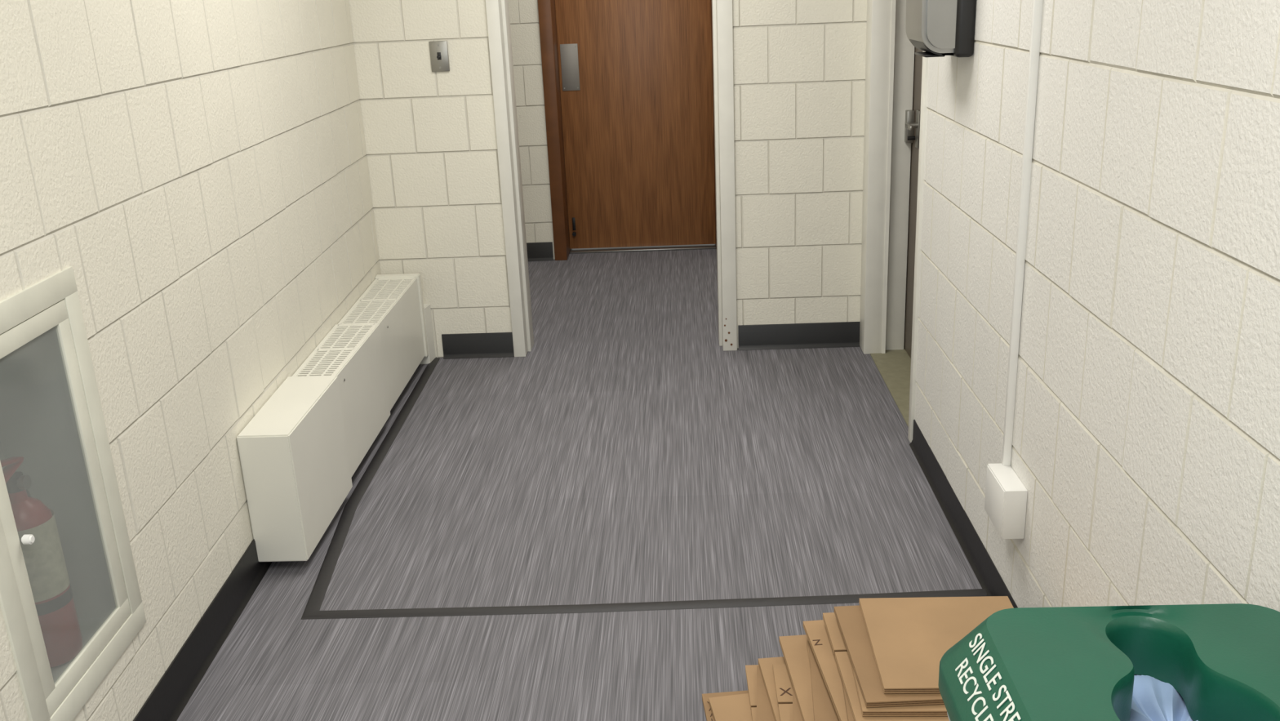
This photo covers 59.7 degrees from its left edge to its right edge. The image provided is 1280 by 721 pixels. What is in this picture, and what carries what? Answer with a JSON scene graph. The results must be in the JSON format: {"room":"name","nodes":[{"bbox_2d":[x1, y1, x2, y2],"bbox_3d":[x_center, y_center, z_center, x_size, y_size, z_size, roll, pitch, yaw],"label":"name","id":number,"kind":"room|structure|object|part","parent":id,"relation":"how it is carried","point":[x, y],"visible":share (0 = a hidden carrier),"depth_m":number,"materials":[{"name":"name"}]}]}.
{"room":"building corridor","nodes":[
{"label":"building corridor","id":0,"kind":"room"},
{"bbox_2d":[0,0,380,720],"bbox_3d":[-1.253,-0.122,1.360,0.251,2.600,6.988,-3,19,0],"label":"wall","id":1,"kind":"structure","parent":0,"point":[198,168],"depth_m":2.74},
{"bbox_2d":[0,266,146,720],"bbox_3d":[-1.203,0.273,2.127,0.239,0.810,0.470,-2,19,2],"label":"fire extinguisher cabinet","id":2,"kind":"object","parent":1,"relation":"attached to","point":[51,416],"visible":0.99,"depth_m":2.26,"materials":[{"name":"white metal"}]},
{"bbox_3d":[-1.097,0.320,1.997,0.018,0.018,0.018,-2,19,2],"label":"latch knob","id":3,"kind":"part","parent":2,"relation":"part of","materials":[{"name":"white plastic"}]},
{"bbox_2d":[0,456,83,667],"bbox_3d":[-1.207,0.391,2.205,0.109,0.456,0.165,-2,19,2],"label":"fire extinguisher","id":4,"kind":"object","parent":2,"relation":"in","point":[44,559],"depth_m":2.19,"materials":[{"name":"red metal"}]},
{"bbox_2d":[133,538,272,720],"bbox_3d":[-1.069,1.037,1.794,0.018,0.112,6.868,-3,19,0],"label":"baseboard","id":5,"kind":"structure","parent":1,"relation":"attached to","point":[168,699],"depth_m":2.79,"materials":[{"name":"black plastic"}]},
{"bbox_2d":[236,273,435,561],"bbox_3d":[-1.052,0.101,4.082,0.207,0.432,1.968,-2,19,1],"label":"baseboard heater","id":6,"kind":"object","parent":1,"relation":"attached to","point":[300,453],"visible":1,"depth_m":3.51,"materials":[{"name":"metal"}]},
{"bbox_2d":[292,323,390,477],"bbox_3d":[-1.050,0.134,3.925,0.180,0.368,0.620,-2,19,2],"label":"grille","id":7,"kind":"object","parent":6,"relation":"attached to","point":[353,353],"depth_m":3.89,"materials":[{"name":"metal"}]},
{"bbox_2d":[337,277,424,410],"bbox_3d":[-1.050,-0.077,4.560,0.182,0.358,0.714,-2,19,1],"label":"grille","id":8,"kind":"object","parent":6,"relation":"attached to","point":[395,304],"depth_m":4.52,"materials":[{"name":"metal"}]},
{"bbox_2d":[508,0,555,259],"bbox_3d":[-0.229,-1.908,6.553,3.500,2.600,0.321,-2,19,2],"label":"wall","id":9,"kind":"structure","parent":0,"point":[523,14],"depth_m":6.56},
{"bbox_2d":[526,241,553,261],"bbox_3d":[-0.183,-0.677,6.789,3.480,0.112,0.018,-2,19,2],"label":"baseboard","id":10,"kind":"structure","parent":9,"relation":"attached to","point":[536,251],"depth_m":6.81,"materials":[{"name":"black plastic"}]},
{"bbox_2d":[537,0,716,260],"bbox_3d":[-0.028,-1.687,6.591,1.065,2.140,0.298,-2,19,2],"label":"door frame","id":11,"kind":"structure","parent":9,"relation":"attached to","point":[546,8],"depth_m":6.58,"materials":[{"name":"brown wood"}]},
{"bbox_2d":[555,0,715,248],"bbox_3d":[-0.024,-1.687,6.683,0.914,2.038,0.045,-2,19,2],"label":"leaf","id":12,"kind":"object","parent":9,"relation":"attached to","point":[637,131],"visible":1,"depth_m":6.74,"materials":[{"name":"brown wood"}]},
{"bbox_2d":[560,44,580,91],"bbox_3d":[-0.417,-1.747,6.649,0.105,0.270,0.008,-2,19,2],"label":"plate","id":13,"kind":"object","parent":12,"relation":"attached to","point":[569,52],"visible":1,"depth_m":6.65,"materials":[{"name":"metal"}]},
{"bbox_2d":[572,217,576,235],"bbox_3d":[-0.412,-0.832,6.944,0.024,0.112,0.031,-2,19,2],"label":"door stop","id":14,"kind":"object","parent":12,"relation":"attached to","point":[574,233],"visible":1,"depth_m":6.95,"materials":[{"name":"black plastic"}]},
{"bbox_2d":[176,248,982,720],"bbox_3d":[-0.308,0.743,2.846,3.700,0.060,9.500,-2,19,2],"label":"floor","id":15,"kind":"structure","parent":0,"point":[628,455],"depth_m":3.41,"materials":[{"name":"carpet"}]},
{"bbox_2d":[569,244,715,253],"bbox_3d":[0.019,-0.706,7.009,0.915,0.012,0.130,-2,19,2],"label":"plate","id":16,"kind":"object","parent":15,"relation":"on","point":[700,246],"visible":0.7,"depth_m":6.97,"materials":[{"name":"metal"}]},
{"bbox_2d":[301,357,986,618],"bbox_3d":[-0.015,0.313,3.985,1.943,0.004,2.202,-2,19,2],"label":"floor strip","id":17,"kind":"object","parent":15,"relation":"on","point":[317,596],"visible":0.94,"depth_m":2.98,"materials":[{"name":"grey rubber"}]},
{"bbox_2d":[702,595,1013,720],"bbox_3d":[0.495,0.708,2.373,0.724,0.236,0.553,-2,19,2],"label":"flattened cardboard","id":18,"kind":"object","parent":15,"relation":"on","point":[876,659],"visible":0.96,"depth_m":2.39,"materials":[{"name":"brown cardboard"}]},
{"bbox_2d":[778,687,792,695],"bbox_3d":[0.320,0.728,2.450,0.028,0.001,0.027,-2,19,2],"label":"print","id":19,"kind":"object","parent":18,"relation":"attached to","point":[782,691],"depth_m":2.45,"materials":[{"name":"brown cardboard"}]},
{"bbox_2d":[937,603,1279,720],"bbox_3d":[0.628,0.766,1.348,0.456,0.766,0.553,-2,19,2],"label":"recycling bin","id":20,"kind":"object","parent":15,"relation":"on","point":[1221,661],"visible":1,"depth_m":1.39,"materials":[{"name":"green plastic"}]},
{"bbox_2d":[348,0,866,357],"bbox_3d":[-0.119,-1.291,4.699,2.160,2.600,0.151,-2,19,2],"label":"wall","id":21,"kind":"structure","parent":0,"point":[799,65],"depth_m":4.76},
{"bbox_2d":[428,40,449,71],"bbox_3d":[-0.837,-1.264,4.636,0.076,0.123,0.034,-2,19,2],"label":"light switch","id":22,"kind":"object","parent":21,"relation":"attached to","point":[438,50],"visible":1,"depth_m":4.64,"materials":[{"name":"silver metal"}]},
{"bbox_2d":[484,0,737,356],"bbox_3d":[-0.107,-1.073,4.772,1.008,2.140,0.192,-2,19,2],"label":"trim","id":23,"kind":"structure","parent":21,"relation":"attached to","point":[498,20],"depth_m":4.79,"materials":[{"name":"paint"}]},
{"bbox_2d":[441,321,860,359],"bbox_3d":[0.044,-0.090,5.010,1.880,0.112,0.018,-2,19,2],"label":"baseboard","id":24,"kind":"structure","parent":21,"relation":"attached to","point":[842,334],"depth_m":5.00,"materials":[{"name":"black plastic"}]},
{"bbox_2d":[870,347,911,426],"bbox_3d":[1.194,0.099,4.471,0.400,0.004,1.080,-2,19,2],"label":"floor","id":25,"kind":"structure","parent":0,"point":[894,366],"depth_m":4.61,"materials":[{"name":"beige tile"}]},
{"bbox_2d":[914,0,1279,611],"bbox_3d":[0.904,-0.012,0.753,0.171,2.600,5.890,-2,19,2],"label":"wall","id":26,"kind":"structure","parent":0,"point":[1145,449],"depth_m":2.04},
{"bbox_2d":[859,0,928,442],"bbox_3d":[1.015,-0.915,4.124,0.188,2.160,1.140,-2,19,2],"label":"trim","id":27,"kind":"structure","parent":26,"relation":"attached to","point":[890,54],"depth_m":4.62,"materials":[{"name":"paint"}]},
{"bbox_2d":[903,47,922,357],"bbox_3d":[1.129,-0.900,4.147,0.043,2.092,1.100,-2,19,2],"label":"leaf","id":28,"kind":"object","parent":26,"relation":"attached to","point":[917,59],"visible":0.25,"depth_m":4.65,"materials":[{"name":"paint"}]},
{"bbox_2d":[904,109,919,148],"bbox_3d":[1.096,-0.935,4.505,0.052,0.150,0.200,-2,19,2],"label":"door handle","id":29,"kind":"object","parent":28,"relation":"attached to","point":[909,137],"depth_m":4.51,"materials":[{"name":"silver metal"}]},
{"bbox_2d":[905,0,976,57],"bbox_3d":[0.856,-1.057,3.026,0.217,0.440,0.264,-2,19,2],"label":"paper towel dispenser","id":30,"kind":"object","parent":26,"relation":"attached to","point":[936,28],"visible":0.99,"depth_m":2.96,"materials":[{"name":"black plastic"}]},
{"bbox_2d":[909,419,1017,608],"bbox_3d":[0.864,1.167,1.183,0.016,0.094,5.750,-2,19,2],"label":"baseboard","id":31,"kind":"structure","parent":26,"relation":"attached to","point":[988,577],"depth_m":3.27,"materials":[{"name":"black plastic"}]},
{"bbox_2d":[984,0,1043,538],"bbox_3d":[0.841,-0.697,2.356,0.054,2.315,0.160,-2,19,2],"label":"conduit","id":32,"kind":"object","parent":26,"relation":"attached to","point":[1006,495],"visible":1,"depth_m":2.62,"materials":[{"name":"white plastic"}]}
]}

